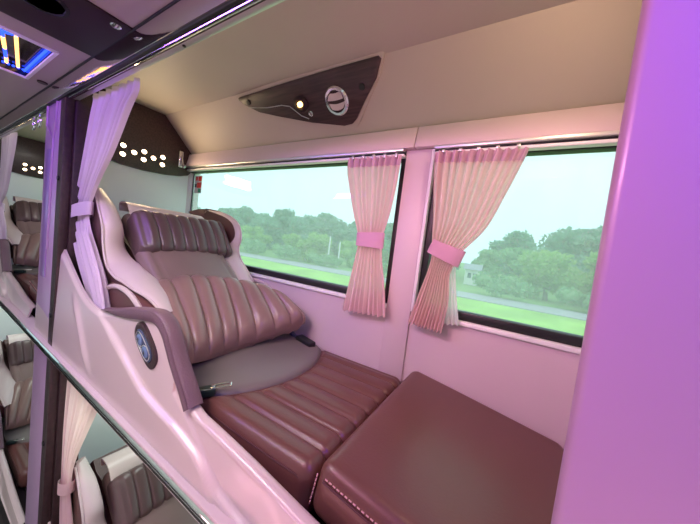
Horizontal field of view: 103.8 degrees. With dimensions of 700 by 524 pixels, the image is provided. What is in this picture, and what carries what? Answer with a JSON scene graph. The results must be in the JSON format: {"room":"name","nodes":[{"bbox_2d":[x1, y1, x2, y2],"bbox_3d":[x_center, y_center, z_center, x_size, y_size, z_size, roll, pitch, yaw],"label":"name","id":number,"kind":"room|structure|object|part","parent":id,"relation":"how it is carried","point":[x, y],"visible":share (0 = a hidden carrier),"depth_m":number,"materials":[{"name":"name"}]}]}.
{"room":"vehicle interior","nodes":[
{"label":"vehicle interior","id":0,"kind":"room"},
{"bbox_2d":[0,172,42,341],"bbox_3d":[-2.954,0.122,2.509,0.028,2.428,0.576,9,4,31],"label":"wall","id":1,"kind":"structure","parent":0,"point":[20,185],"depth_m":2.43,"materials":[{"name":"white plastic"}]},
{"bbox_2d":[0,134,44,178],"bbox_3d":[-2.799,-0.915,2.433,0.034,0.322,0.566,9,4,31],"label":"panel","id":2,"kind":"object","parent":1,"relation":"attached to","point":[29,156],"visible":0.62,"depth_m":2.40,"materials":[{"name":"brown plastic"}]},
{"bbox_2d":[0,0,132,56],"bbox_3d":[-0.824,-0.636,0.503,0.278,0.053,0.616,9,4,31],"label":"trim","id":3,"kind":"structure","parent":0,"point":[88,29],"depth_m":0.70,"materials":[{"name":"black plastic"}]},
{"bbox_2d":[23,0,69,17],"bbox_3d":[-0.710,-0.612,0.635,0.110,0.022,0.088,9,4,31],"label":"speaker grille","id":4,"kind":"object","parent":3,"relation":"attached to","point":[66,13],"visible":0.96,"depth_m":0.65,"materials":[{"name":"black plastic"}]},
{"bbox_2d":[110,22,121,29],"bbox_3d":[-0.588,-0.590,0.689,0.027,0.005,0.022,9,4,31],"label":"stud","id":5,"kind":"object","parent":3,"relation":"attached to","point":[114,25],"visible":1,"depth_m":0.69,"materials":[{"name":"silver metal"}]},
{"bbox_2d":[78,161,187,463],"bbox_3d":[-1.256,0.390,1.486,0.028,2.428,0.576,9,4,31],"label":"wall","id":6,"kind":"structure","parent":0,"point":[120,182],"depth_m":1.47,"materials":[{"name":"white"}]},
{"bbox_2d":[0,25,58,79],"bbox_3d":[-1.159,-0.692,0.757,0.381,0.054,0.422,9,4,31],"label":"ceiling light","id":7,"kind":"object","parent":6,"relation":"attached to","point":[22,56],"visible":0.77,"depth_m":0.91,"materials":[{"name":"blue plastic"}]},
{"bbox_2d":[37,80,47,84],"bbox_3d":[-1.180,-0.688,1.053,0.029,0.006,0.029,9,4,31],"label":"stud","id":8,"kind":"object","parent":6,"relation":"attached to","point":[38,81],"depth_m":1.05,"materials":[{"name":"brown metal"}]},
{"bbox_2d":[0,0,172,117],"bbox_3d":[-2.180,-0.853,1.320,9.120,0.048,0.616,9,4,31],"label":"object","id":9,"kind":"structure","parent":6,"relation":"attached to","point":[15,90],"depth_m":0.83,"materials":[{"name":"grey plastic"}]},
{"bbox_2d":[0,0,284,138],"bbox_3d":[-2.490,-0.890,1.891,8.000,0.117,0.047,9,4,31],"label":"track","id":10,"kind":"object","parent":9,"relation":"attached to","point":[179,25],"visible":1,"depth_m":0.69,"materials":[{"name":"silver metal"}]},
{"bbox_2d":[0,132,17,238],"bbox_3d":[-2.245,-0.460,1.778,0.520,0.707,0.045,9,4,33],"label":"curtain","id":11,"kind":"object","parent":10,"relation":"hanging from","point":[8,147],"visible":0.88,"depth_m":1.75,"materials":[{"name":"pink fabric"}]},
{"bbox_2d":[32,117,36,129],"bbox_3d":[-1.462,-0.641,1.270,0.041,0.064,0.010,9,4,31],"label":"curtain hook","id":12,"kind":"object","parent":10,"relation":"attached to","point":[34,124],"visible":1,"depth_m":1.27,"materials":[{"name":"silver metal"}]},
{"bbox_2d":[37,114,41,127],"bbox_3d":[-1.380,-0.628,1.221,0.041,0.064,0.010,9,4,31],"label":"curtain hook","id":13,"kind":"object","parent":10,"relation":"attached to","point":[39,121],"visible":1,"depth_m":1.22,"materials":[{"name":"silver metal"}]},
{"bbox_2d":[71,77,139,308],"bbox_3d":[-0.898,-0.216,0.968,0.532,0.768,0.045,9,4,32],"label":"curtain","id":14,"kind":"object","parent":10,"relation":"hanging from","point":[111,108],"visible":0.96,"depth_m":0.95,"materials":[{"name":"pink fabric"}]},
{"bbox_2d":[100,89,190,175],"bbox_3d":[-1.101,-0.647,1.410,0.034,0.322,0.566,9,4,31],"label":"panel","id":15,"kind":"object","parent":6,"relation":"attached to","point":[148,141],"visible":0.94,"depth_m":1.46,"materials":[{"name":"brown plastic"}]},
{"bbox_2d":[119,151,126,156],"bbox_3d":[-1.130,-0.537,1.365,0.006,0.028,0.031,9,4,31],"label":"light","id":16,"kind":"object","parent":15,"relation":"attached to","point":[121,153],"depth_m":1.36,"materials":[{"name":"white plastic"}]},
{"bbox_2d":[119,142,126,147],"bbox_3d":[-1.125,-0.579,1.362,0.006,0.028,0.031,9,4,31],"label":"light","id":17,"kind":"object","parent":15,"relation":"on","point":[121,144],"depth_m":1.36,"materials":[{"name":"white plastic"}]},
{"bbox_2d":[130,150,137,154],"bbox_3d":[-1.103,-0.560,1.403,0.006,0.028,0.031,9,4,31],"label":"light","id":18,"kind":"object","parent":15,"relation":"attached to","point":[132,152],"depth_m":1.40,"materials":[{"name":"white"}]},
{"bbox_2d":[140,157,146,161],"bbox_3d":[-1.084,-0.538,1.441,0.006,0.028,0.031,9,4,31],"label":"light","id":19,"kind":"object","parent":15,"relation":"attached to","point":[142,159],"depth_m":1.44,"materials":[{"name":"white plastic"}]},
{"bbox_2d":[140,149,147,154],"bbox_3d":[-1.079,-0.578,1.439,0.006,0.028,0.031,9,4,31],"label":"light","id":20,"kind":"object","parent":15,"relation":"on","point":[142,151],"depth_m":1.44,"materials":[{"name":"white"}]},
{"bbox_2d":[178,151,186,167],"bbox_3d":[-0.963,-0.590,1.585,0.050,0.098,0.025,9,4,31],"label":"coat hook","id":21,"kind":"object","parent":15,"relation":"attached to","point":[181,154],"visible":1,"depth_m":1.59,"materials":[{"name":"silver metal"}]},
{"bbox_3d":[-0.982,-0.597,1.596,0.005,0.092,0.024,9,4,31],"label":"plate","id":22,"kind":"part","parent":21,"relation":"part of","materials":[{"name":"silver metal"}]},
{"bbox_2d":[11,0,641,153],"bbox_3d":[-2.562,-0.988,2.332,7.400,0.216,0.644,9,4,31],"label":"ceiling","id":23,"kind":"structure","parent":0,"point":[446,61],"depth_m":0.78,"materials":[{"name":"beige plastic"}]},
{"bbox_2d":[236,51,384,129],"bbox_3d":[-0.169,-0.608,1.067,0.706,0.160,0.156,9,4,31],"label":"console","id":24,"kind":"object","parent":23,"relation":"attached to","point":[338,96],"visible":1,"depth_m":1.00,"materials":[{"name":"brown plastic"}]},
{"bbox_2d":[325,85,348,115],"bbox_3d":[-0.047,-0.574,0.979,0.098,0.074,0.072,9,4,31],"label":"air vent","id":25,"kind":"object","parent":24,"relation":"attached to","point":[336,96],"depth_m":0.97,"materials":[{"name":"grey plastic"}]},
{"bbox_2d":[185,151,579,448],"bbox_3d":[-2.551,0.137,2.645,7.400,2.480,0.072,9,4,31],"label":"wall","id":26,"kind":"structure","parent":0,"point":[532,385],"depth_m":0.85,"materials":[{"name":"plastic"}]},
{"bbox_2d":[0,417,26,523],"bbox_3d":[-2.858,1.291,2.438,7.400,0.144,0.572,9,4,31],"label":"trim","id":27,"kind":"structure","parent":26,"relation":"attached to","point":[21,492],"depth_m":1.62,"materials":[{"name":"black plastic"}]},
{"bbox_2d":[0,333,34,490],"bbox_3d":[-2.328,0.954,2.134,1.354,0.679,0.548,9,4,31],"label":"seat","id":28,"kind":"object","parent":27,"relation":"on","point":[17,351],"visible":0.35,"depth_m":1.96,"materials":[{"name":"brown leather"}]},
{"bbox_2d":[0,411,24,523],"bbox_3d":[-2.398,0.987,1.831,1.792,0.544,0.058,9,4,30],"label":"panel","id":29,"kind":"object","parent":28,"relation":"attached to","point":[9,497],"visible":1,"depth_m":1.53,"materials":[{"name":"grey plastic"}]},
{"bbox_3d":[-2.385,1.056,1.831,0.511,0.202,0.039,9,4,31],"label":"armrest","id":30,"kind":"part","parent":29,"relation":"part of","materials":[{"name":"brown plastic"}]},
{"bbox_3d":[-2.402,0.987,1.824,1.792,0.544,0.047,9,4,31],"label":"panel","id":31,"kind":"part","parent":29,"relation":"part of","materials":[{"name":"pink plastic"}]},
{"bbox_2d":[3,422,28,487],"bbox_3d":[-2.074,1.237,1.985,0.693,0.114,0.509,9,4,31],"label":"seat cushion","id":32,"kind":"object","parent":28,"relation":"on","point":[17,452],"depth_m":1.75,"materials":[{"name":"leather"}]},
{"bbox_2d":[4,377,32,429],"bbox_3d":[-2.318,1.022,2.113,0.449,0.229,0.468,9,4,31],"label":"cushion","id":33,"kind":"object","parent":28,"relation":"on","point":[17,390],"depth_m":1.94,"materials":[{"name":"leather"}]},
{"bbox_3d":[-2.554,0.809,2.278,0.378,0.309,0.344,9,4,31],"label":"backrest","id":34,"kind":"part","parent":28,"relation":"part of","materials":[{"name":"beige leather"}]},
{"bbox_2d":[7,340,34,365],"bbox_3d":[-2.566,0.736,2.315,0.179,0.196,0.395,9,4,31],"label":"pillow","id":35,"kind":"object","parent":28,"relation":"on","point":[19,352],"depth_m":2.17,"materials":[{"name":"leather"}]},
{"bbox_2d":[72,445,198,523],"bbox_3d":[-0.630,1.221,1.111,1.354,0.679,0.548,9,4,31],"label":"seat","id":36,"kind":"object","parent":27,"relation":"on","point":[116,487],"visible":0.42,"depth_m":1.16,"materials":[{"name":"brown leather"}]},
{"bbox_2d":[107,463,172,523],"bbox_3d":[-0.869,1.004,1.292,0.179,0.196,0.395,9,4,31],"label":"pillow","id":37,"kind":"object","parent":36,"relation":"on","point":[135,495],"depth_m":1.16,"materials":[{"name":"leather"}]},
{"bbox_3d":[-0.856,1.077,1.256,0.378,0.309,0.344,9,4,31],"label":"backrest","id":38,"kind":"part","parent":36,"relation":"part of","materials":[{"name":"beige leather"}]},
{"bbox_2d":[57,380,96,523],"bbox_3d":[-1.035,0.863,1.036,0.345,0.894,0.045,9,4,33],"label":"curtain","id":39,"kind":"object","parent":26,"relation":"hanging from","point":[79,415],"visible":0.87,"depth_m":1.07,"materials":[{"name":"pink fabric"}]},
{"bbox_2d":[31,308,325,523],"bbox_3d":[-2.716,0.121,2.368,7.400,0.024,0.572,9,4,31],"label":"trim","id":40,"kind":"structure","parent":26,"relation":"attached to","point":[313,513],"depth_m":0.58,"materials":[{"name":"black plastic"}]},
{"bbox_2d":[3,196,41,307],"bbox_3d":[-2.194,-0.156,2.068,1.354,0.679,0.548,9,4,31],"label":"seat","id":41,"kind":"object","parent":40,"relation":"on","point":[23,218],"visible":0.27,"depth_m":1.94,"materials":[{"name":"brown leather"}]},
{"bbox_2d":[12,273,37,300],"bbox_3d":[-1.939,0.127,1.918,0.693,0.114,0.509,9,4,31],"label":"seat cushion","id":42,"kind":"object","parent":41,"relation":"on","point":[23,279],"depth_m":1.63,"materials":[{"name":"leather"}]},
{"bbox_2d":[12,233,39,266],"bbox_3d":[-2.183,-0.087,2.047,0.449,0.229,0.468,9,4,31],"label":"cushion","id":43,"kind":"object","parent":41,"relation":"on","point":[25,246],"depth_m":1.86,"materials":[{"name":"leather"}]},
{"bbox_3d":[-2.419,-0.301,2.212,0.378,0.309,0.344,9,4,31],"label":"backrest","id":44,"kind":"part","parent":41,"relation":"part of","materials":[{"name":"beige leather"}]},
{"bbox_2d":[14,200,41,221],"bbox_3d":[-2.432,-0.374,2.248,0.179,0.196,0.395,9,4,31],"label":"pillow","id":45,"kind":"object","parent":41,"relation":"on","point":[24,210],"depth_m":2.10,"materials":[{"name":"leather"}]},
{"bbox_2d":[29,278,37,301],"bbox_3d":[-1.458,0.208,1.627,0.434,0.195,0.530,9,4,31],"label":"cushion","id":46,"kind":"object","parent":40,"relation":"on","point":[34,282],"visible":0.08,"depth_m":1.47,"materials":[{"name":"leather"}]},
{"bbox_2d":[89,188,400,511],"bbox_3d":[-0.496,0.112,1.045,1.354,0.679,0.548,9,4,31],"label":"seat","id":47,"kind":"object","parent":40,"relation":"on","point":[290,403],"visible":0.89,"depth_m":0.90,"materials":[{"name":"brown leather"}]},
{"bbox_2d":[126,210,232,257],"bbox_3d":[-0.734,-0.106,1.226,0.179,0.196,0.395,9,4,31],"label":"pillow","id":48,"kind":"object","parent":47,"relation":"on","point":[149,233],"depth_m":1.14,"materials":[{"name":"leather"}]},
{"bbox_3d":[-0.721,-0.033,1.189,0.378,0.309,0.344,9,4,31],"label":"backrest","id":49,"kind":"part","parent":47,"relation":"part of","materials":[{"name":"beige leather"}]},
{"bbox_2d":[158,274,304,363],"bbox_3d":[-0.485,0.180,1.024,0.449,0.229,0.468,9,4,31],"label":"cushion","id":50,"kind":"object","parent":47,"relation":"on","point":[222,318],"depth_m":0.97,"materials":[{"name":"leather"}]},
{"bbox_2d":[201,350,400,511],"bbox_3d":[-0.241,0.395,0.895,0.693,0.114,0.509,9,4,31],"label":"seat cushion","id":51,"kind":"object","parent":47,"relation":"on","point":[290,410],"depth_m":0.70,"materials":[{"name":"leather"}]},
{"bbox_2d":[309,371,563,523],"bbox_3d":[0.239,0.476,0.605,0.434,0.195,0.530,9,4,31],"label":"cushion","id":52,"kind":"object","parent":40,"relation":"on","point":[430,452],"visible":0.92,"depth_m":0.53,"materials":[{"name":"leather"}]},
{"bbox_2d":[186,148,406,307],"bbox_3d":[-0.420,-0.203,1.331,1.389,0.556,0.075,9,4,31],"label":"window","id":53,"kind":"structure","parent":26,"relation":"in","point":[325,287],"depth_m":1.18,"materials":[{"name":"black rubber"}]},
{"bbox_2d":[194,176,202,192],"bbox_3d":[-0.921,-0.470,1.665,0.072,0.104,0.002,9,4,31],"label":"window sticker","id":54,"kind":"object","parent":53,"relation":"attached to","point":[198,179],"visible":1,"depth_m":1.66,"materials":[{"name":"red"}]},
{"bbox_3d":[-0.397,-0.466,1.297,1.380,0.026,0.035,9,4,31],"label":"curtain rail","id":55,"kind":"part","parent":53,"relation":"part of","materials":[{"name":"silver metal"}]},
{"bbox_3d":[-0.446,0.065,1.357,1.389,0.014,0.051,9,4,31],"label":"sill","id":56,"kind":"part","parent":53,"relation":"part of","materials":[{"name":"white"}]},
{"bbox_2d":[342,153,401,317],"bbox_3d":[0.058,-0.095,0.987,0.232,0.574,0.039,9,4,31],"label":"window curtain","id":57,"kind":"object","parent":53,"relation":"hanging from","point":[372,182],"visible":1,"depth_m":0.97,"materials":[{"name":"pink fabric"}]},
{"bbox_2d":[186,127,418,165],"bbox_3d":[-2.688,-0.877,2.679,6.862,0.074,0.033,9,4,31],"label":"trim","id":58,"kind":"structure","parent":26,"relation":"attached to","point":[400,138],"depth_m":1.12,"materials":[{"name":"pink plastic"}]},
{"bbox_2d":[379,149,431,381],"bbox_3d":[0.181,0.079,0.958,0.088,0.926,0.010,9,4,31],"label":"window pillar","id":59,"kind":"structure","parent":26,"relation":"attached to","point":[417,166],"depth_m":0.95,"materials":[{"name":"plastic"}]},
{"bbox_2d":[410,149,434,310],"bbox_3d":[0.248,-0.101,0.923,0.010,0.542,0.028,9,4,31],"label":"trim","id":60,"kind":"structure","parent":26,"relation":"attached to","point":[431,172],"depth_m":0.91,"materials":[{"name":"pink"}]},
{"bbox_2d":[417,130,619,353],"bbox_3d":[0.452,-0.066,0.805,0.464,0.556,0.075,9,4,31],"label":"window","id":61,"kind":"structure","parent":26,"relation":"in","point":[556,339],"depth_m":0.76,"materials":[{"name":"black rubber"}]},
{"bbox_2d":[408,144,528,333],"bbox_3d":[0.335,-0.057,0.820,0.266,0.563,0.039,9,4,31],"label":"window curtain","id":62,"kind":"object","parent":61,"relation":"hanging from","point":[470,187],"visible":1,"depth_m":0.83,"materials":[{"name":"pink fabric"}]},
{"bbox_3d":[0.426,0.203,0.832,0.464,0.014,0.051,9,4,31],"label":"sill","id":63,"kind":"part","parent":61,"relation":"part of","materials":[{"name":"white"}]},
{"bbox_3d":[0.473,-0.329,0.773,0.460,0.026,0.035,9,4,31],"label":"curtain rail","id":64,"kind":"part","parent":61,"relation":"part of","materials":[{"name":"silver metal"}]},
{"bbox_2d":[415,102,624,149],"bbox_3d":[0.454,-0.382,0.786,0.536,0.074,0.033,9,4,31],"label":"trim","id":65,"kind":"structure","parent":26,"relation":"attached to","point":[607,117],"depth_m":0.76,"materials":[{"name":"pink plastic"}]},
{"bbox_3d":[-2.465,1.490,1.460,9.120,0.040,1.984,9,4,31],"label":"floor","id":66,"kind":"structure","parent":0,"visible":0},
{"bbox_2d":[25,100,60,523],"bbox_3d":[-1.291,0.459,1.173,0.204,2.320,0.060,9,4,31],"label":"pillar","id":67,"kind":"structure","parent":66,"relation":"on","point":[53,112],"depth_m":1.13,"materials":[{"name":"purple metal"}]},
{"bbox_3d":[-1.210,-0.359,1.102,0.146,0.609,0.005,9,4,31],"label":"moulding","id":68,"kind":"part","parent":67,"relation":"part of","materials":[{"name":"purple paint"}]},
{"bbox_2d":[0,296,237,523],"bbox_3d":[-2.928,0.073,2.143,7.256,0.051,0.049,9,4,31],"label":"chrome rail","id":69,"kind":"object","parent":67,"relation":"attached to","point":[201,510],"visible":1,"depth_m":0.69,"materials":[{"name":"white metal"}]},
{"bbox_2d":[0,239,35,316],"bbox_3d":[-2.264,-0.122,1.764,1.792,0.544,0.058,9,4,30],"label":"panel","id":70,"kind":"object","parent":69,"relation":"on","point":[11,290],"visible":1,"depth_m":1.57,"materials":[{"name":"grey plastic"}]},
{"bbox_3d":[-2.250,-0.053,1.765,0.511,0.202,0.039,9,4,31],"label":"armrest","id":71,"kind":"part","parent":70,"relation":"part of","materials":[{"name":"pink plastic"}]},
{"bbox_2d":[48,91,98,346],"bbox_3d":[-1.087,-0.173,1.081,0.068,1.008,0.102,9,4,31],"label":"post","id":72,"kind":"object","parent":69,"relation":"on","point":[75,114],"visible":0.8,"depth_m":1.04,"materials":[{"name":"brown metal"}]},
{"bbox_2d":[34,249,319,523],"bbox_3d":[-0.566,0.145,0.742,1.792,0.544,0.058,9,4,30],"label":"panel","id":73,"kind":"object","parent":69,"relation":"on","point":[137,359],"visible":0.92,"depth_m":0.66,"materials":[{"name":"pink plastic"}]},
{"bbox_3d":[-0.525,0.214,0.710,0.127,0.105,0.015,9,4,31],"label":"control panel","id":74,"kind":"part","parent":73,"relation":"part of","materials":[{"name":"black plastic"}]},
{"bbox_3d":[-0.552,0.214,0.742,0.511,0.202,0.039,9,4,31],"label":"armrest","id":75,"kind":"part","parent":73,"relation":"part of","materials":[{"name":"pink plastic"}]},
{"bbox_2d":[37,358,77,523],"bbox_3d":[-1.229,0.999,1.151,0.068,1.268,0.102,9,4,31],"label":"post","id":76,"kind":"object","parent":66,"relation":"on","point":[55,383],"visible":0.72,"depth_m":1.10,"materials":[{"name":"brown metal"}]},
{"bbox_2d":[551,0,699,523],"bbox_3d":[0.332,0.661,0.177,0.433,2.428,0.018,9,4,31],"label":"partition wall","id":77,"kind":"structure","parent":66,"relation":"on","point":[631,452],"depth_m":0.23,"materials":[{"name":"purple paint"}]},
{"label":"outside","id":78,"kind":"structure","parent":0,"visible":0},
{"bbox_2d":[240,242,587,320],"bbox_3d":[4.069,-4.862,138.475,392.000,0.240,238.480,9,4,31],"label":"ground","id":79,"kind":"structure","parent":78,"point":[552,302],"depth_m":27.71,"materials":[{"name":"green plant"}]},
{"bbox_2d":[218,207,235,215],"bbox_3d":[-43.949,-14.285,100.137,10.709,11.608,10.156,6,4,-21],"label":"tree","id":80,"kind":"object","parent":79,"relation":"on","point":[230,210],"visible":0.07,"depth_m":97.42,"materials":[{"name":"green plant"}]},
{"bbox_2d":[233,215,244,226],"bbox_3d":[-29.672,-8.343,69.330,8.357,7.152,6.524,5,4,-26],"label":"tree","id":81,"kind":"object","parent":79,"relation":"on","point":[239,221],"visible":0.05,"depth_m":68.73,"materials":[{"name":"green plant"}]},
{"bbox_2d":[231,205,256,225],"bbox_3d":[-30.463,-11.098,81.497,10.336,10.744,9.969,9,4,35],"label":"tree","id":82,"kind":"object","parent":79,"relation":"on","point":[246,214],"visible":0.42,"depth_m":78.95,"materials":[{"name":"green plant"}]},
{"bbox_2d":[242,238,266,253],"bbox_3d":[-13.480,-2.235,38.410,4.799,2.219,2.206,9,4,32],"label":"bush","id":83,"kind":"object","parent":79,"relation":"on","point":[257,245],"visible":1,"depth_m":37.68,"materials":[{"name":"green plant"}]},
{"bbox_2d":[241,225,272,246],"bbox_3d":[-14.781,-3.442,42.971,5.277,4.467,5.701,6,4,-20],"label":"tree","id":84,"kind":"object","parent":79,"relation":"on","point":[253,233],"visible":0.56,"depth_m":42.24,"materials":[{"name":"green plant"}]},
{"bbox_2d":[247,212,276,226],"bbox_3d":[-20.663,-7.607,64.880,10.139,8.465,7.916,8,4,14],"label":"tree","id":85,"kind":"object","parent":79,"relation":"on","point":[265,215],"visible":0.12,"depth_m":63.78,"materials":[{"name":"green plant"}]},
{"bbox_2d":[251,217,283,249],"bbox_3d":[-17.514,-5.989,56.839,8.376,6.883,6.540,6,4,-15],"label":"tree","id":86,"kind":"object","parent":79,"relation":"on","point":[273,229],"visible":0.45,"depth_m":55.40,"materials":[{"name":"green plant"}]},
{"bbox_2d":[272,208,294,245],"bbox_3d":[-18.769,-9.467,76.035,9.546,10.980,9.897,9,4,35],"label":"tree","id":87,"kind":"object","parent":79,"relation":"on","point":[282,216],"visible":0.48,"depth_m":73.39,"materials":[{"name":"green plant"}]},
{"bbox_2d":[271,243,301,259],"bbox_3d":[-8.206,-1.337,35.090,4.799,2.104,2.206,9,4,25],"label":"bush","id":88,"kind":"object","parent":79,"relation":"on","point":[289,251],"visible":1,"depth_m":34.42,"materials":[{"name":"green plant"}]},
{"bbox_2d":[282,233,305,257],"bbox_3d":[-8.183,-2.297,40.597,4.386,3.980,4.059,5,4,-25],"label":"tree","id":89,"kind":"object","parent":79,"relation":"on","point":[292,239],"visible":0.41,"depth_m":39.05,"materials":[{"name":"green plant"}]},
{"bbox_2d":[286,214,319,243],"bbox_3d":[-8.505,-5.149,51.870,7.423,8.043,9.508,6,4,-16],"label":"tree","id":90,"kind":"object","parent":79,"relation":"on","point":[300,226],"visible":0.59,"depth_m":49.09,"materials":[{"name":"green plant"}]},
{"bbox_2d":[296,231,331,262],"bbox_3d":[-4.949,-1.893,37.049,4.736,4.454,5.116,6,4,-23],"label":"tree","id":91,"kind":"object","parent":79,"relation":"on","point":[317,243],"visible":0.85,"depth_m":35.85,"materials":[{"name":"green plant"}]},
{"bbox_2d":[306,253,342,266],"bbox_3d":[-3.081,-0.257,32.563,4.799,1.497,2.206,8,4,16],"label":"bush","id":92,"kind":"object","parent":79,"relation":"on","point":[323,260],"visible":1,"depth_m":31.95,"materials":[{"name":"green plant"}]},
{"bbox_2d":[314,212,336,235],"bbox_3d":[-7.501,-7.557,69.836,9.258,10.639,9.599,4,4,-39],"label":"tree","id":93,"kind":"object","parent":79,"relation":"on","point":[323,218],"visible":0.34,"depth_m":67.70,"materials":[{"name":"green plant"}]},
{"bbox_2d":[324,217,356,256],"bbox_3d":[-2.308,-5.421,61.404,8.411,8.626,8.720,9,4,31],"label":"tree","id":94,"kind":"object","parent":79,"relation":"on","point":[340,231],"visible":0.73,"depth_m":59.70,"materials":[{"name":"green plant"}]},
{"bbox_2d":[338,239,357,267],"bbox_3d":[0.441,-0.957,36.126,4.194,3.921,4.532,6,4,-18],"label":"tree","id":95,"kind":"object","parent":79,"relation":"on","point":[348,249],"visible":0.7,"depth_m":35.16,"materials":[{"name":"green plant"}]},
{"bbox_2d":[348,221,356,238],"bbox_3d":[1.072,-6.840,76.799,8.856,10.451,9.182,6,4,-21],"label":"tree","id":96,"kind":"object","parent":79,"relation":"on","point":[352,225],"visible":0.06,"depth_m":75.41,"materials":[{"name":"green plant"}]},
{"bbox_2d":[351,258,387,274],"bbox_3d":[2.089,0.386,29.072,4.799,1.884,2.206,9,4,32],"label":"bush","id":97,"kind":"object","parent":79,"relation":"on","point":[385,266],"visible":0.12,"depth_m":28.11,"materials":[{"name":"green plant"}]},
{"bbox_2d":[355,224,391,259],"bbox_3d":[3.708,-3.688,48.645,7.982,8.496,10.223,4,4,-40],"label":"tree","id":98,"kind":"object","parent":79,"relation":"on","point":[387,231],"visible":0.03,"depth_m":46.79,"materials":[{"name":"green plant"}]},
{"bbox_2d":[382,240,388,263],"bbox_3d":[3.467,-1.376,40.317,4.583,5.183,5.308,4,4,-37],"label":"tree","id":99,"kind":"object","parent":79,"relation":"on","point":[385,255],"visible":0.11,"depth_m":39.21,"materials":[{"name":"green plant"}]},
{"bbox_2d":[386,222,392,243],"bbox_3d":[10.912,-4.525,63.747,9.030,9.772,9.362,4,5,-43],"label":"tree","id":100,"kind":"object","parent":79,"relation":"on","point":[389,237],"visible":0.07,"depth_m":62.34,"materials":[{"name":"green plant"}]},
{"bbox_2d":[241,256,585,335],"bbox_3d":[-52.154,-6.211,44.777,392.000,0.032,19.440,9,4,31],"label":"lawn","id":101,"kind":"structure","parent":79,"relation":"on","point":[559,323],"depth_m":16.76,"materials":[{"name":"green plant"}]},
{"bbox_2d":[463,263,482,285],"bbox_3d":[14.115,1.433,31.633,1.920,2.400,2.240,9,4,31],"label":"house","id":102,"kind":"structure","parent":79,"relation":"on","point":[470,269],"depth_m":31.05,"materials":[{"name":"grey"}]},
{"bbox_2d":[471,248,502,277],"bbox_3d":[19.175,0.665,38.282,4.830,5.157,5.594,10,5,42],"label":"tree","id":103,"kind":"object","parent":79,"relation":"on","point":[488,258],"visible":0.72,"depth_m":36.82,"materials":[{"name":"green plant"}]},
{"bbox_2d":[472,271,534,299],"bbox_3d":[12.521,1.925,22.798,4.800,2.090,2.206,10,5,42],"label":"bush","id":104,"kind":"object","parent":79,"relation":"on","point":[506,285],"visible":1,"depth_m":22.16,"materials":[{"name":"green plant"}]},
{"bbox_2d":[489,230,536,275],"bbox_3d":[30.206,-1.363,51.696,9.133,9.581,9.470,10,4,38],"label":"tree","id":105,"kind":"object","parent":79,"relation":"on","point":[514,239],"visible":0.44,"depth_m":49.22,"materials":[{"name":"green plant"}]},
{"bbox_2d":[497,247,542,291],"bbox_3d":[19.397,1.036,31.053,5.728,5.368,4.946,6,4,-16],"label":"tree","id":106,"kind":"object","parent":79,"relation":"on","point":[510,257],"visible":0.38,"depth_m":30.29,"materials":[{"name":"green plant"}]},
{"bbox_2d":[512,249,593,302],"bbox_3d":[18.081,1.428,24.823,6.213,4.961,5.750,8,3,11],"label":"tree","id":107,"kind":"object","parent":79,"relation":"on","point":[547,270],"visible":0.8,"depth_m":23.15,"materials":[{"name":"green plant"}]},
{"bbox_2d":[530,226,600,284],"bbox_3d":[28.467,-0.157,35.292,10.585,9.079,8.264,7,3,0],"label":"tree","id":108,"kind":"object","parent":79,"relation":"on","point":[579,244],"visible":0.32,"depth_m":33.55,"materials":[{"name":"green plant"}]},
{"bbox_2d":[554,286,590,312],"bbox_3d":[17.493,2.843,19.677,4.799,1.838,2.206,8,4,17],"label":"bush","id":109,"kind":"object","parent":79,"relation":"on","point":[570,295],"visible":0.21,"depth_m":19.94,"materials":[{"name":"green plant"}]},
{"bbox_2d":[569,224,602,238],"bbox_3d":[38.170,-0.284,42.684,10.047,10.443,10.418,4,5,-43],"label":"tree","id":110,"kind":"object","parent":79,"relation":"on","point":[598,230],"visible":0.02,"depth_m":41.30,"materials":[{"name":"green plant"}]},
{"bbox_2d":[576,250,597,305],"bbox_3d":[22.281,1.796,22.295,6.578,5.636,6.088,8,4,16],"label":"tree","id":111,"kind":"object","parent":79,"relation":"on","point":[590,262],"visible":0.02,"depth_m":22.83,"materials":[{"name":"green plant"}]},
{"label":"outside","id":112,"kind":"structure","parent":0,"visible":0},
{"bbox_2d":[240,252,586,320],"bbox_3d":[-46.018,-6.087,54.996,392.000,0.048,3.600,9,4,31],"label":"road","id":113,"kind":"structure","parent":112,"point":[538,308],"depth_m":20.78,"materials":[{"name":"grey asphalt"}]}
]}

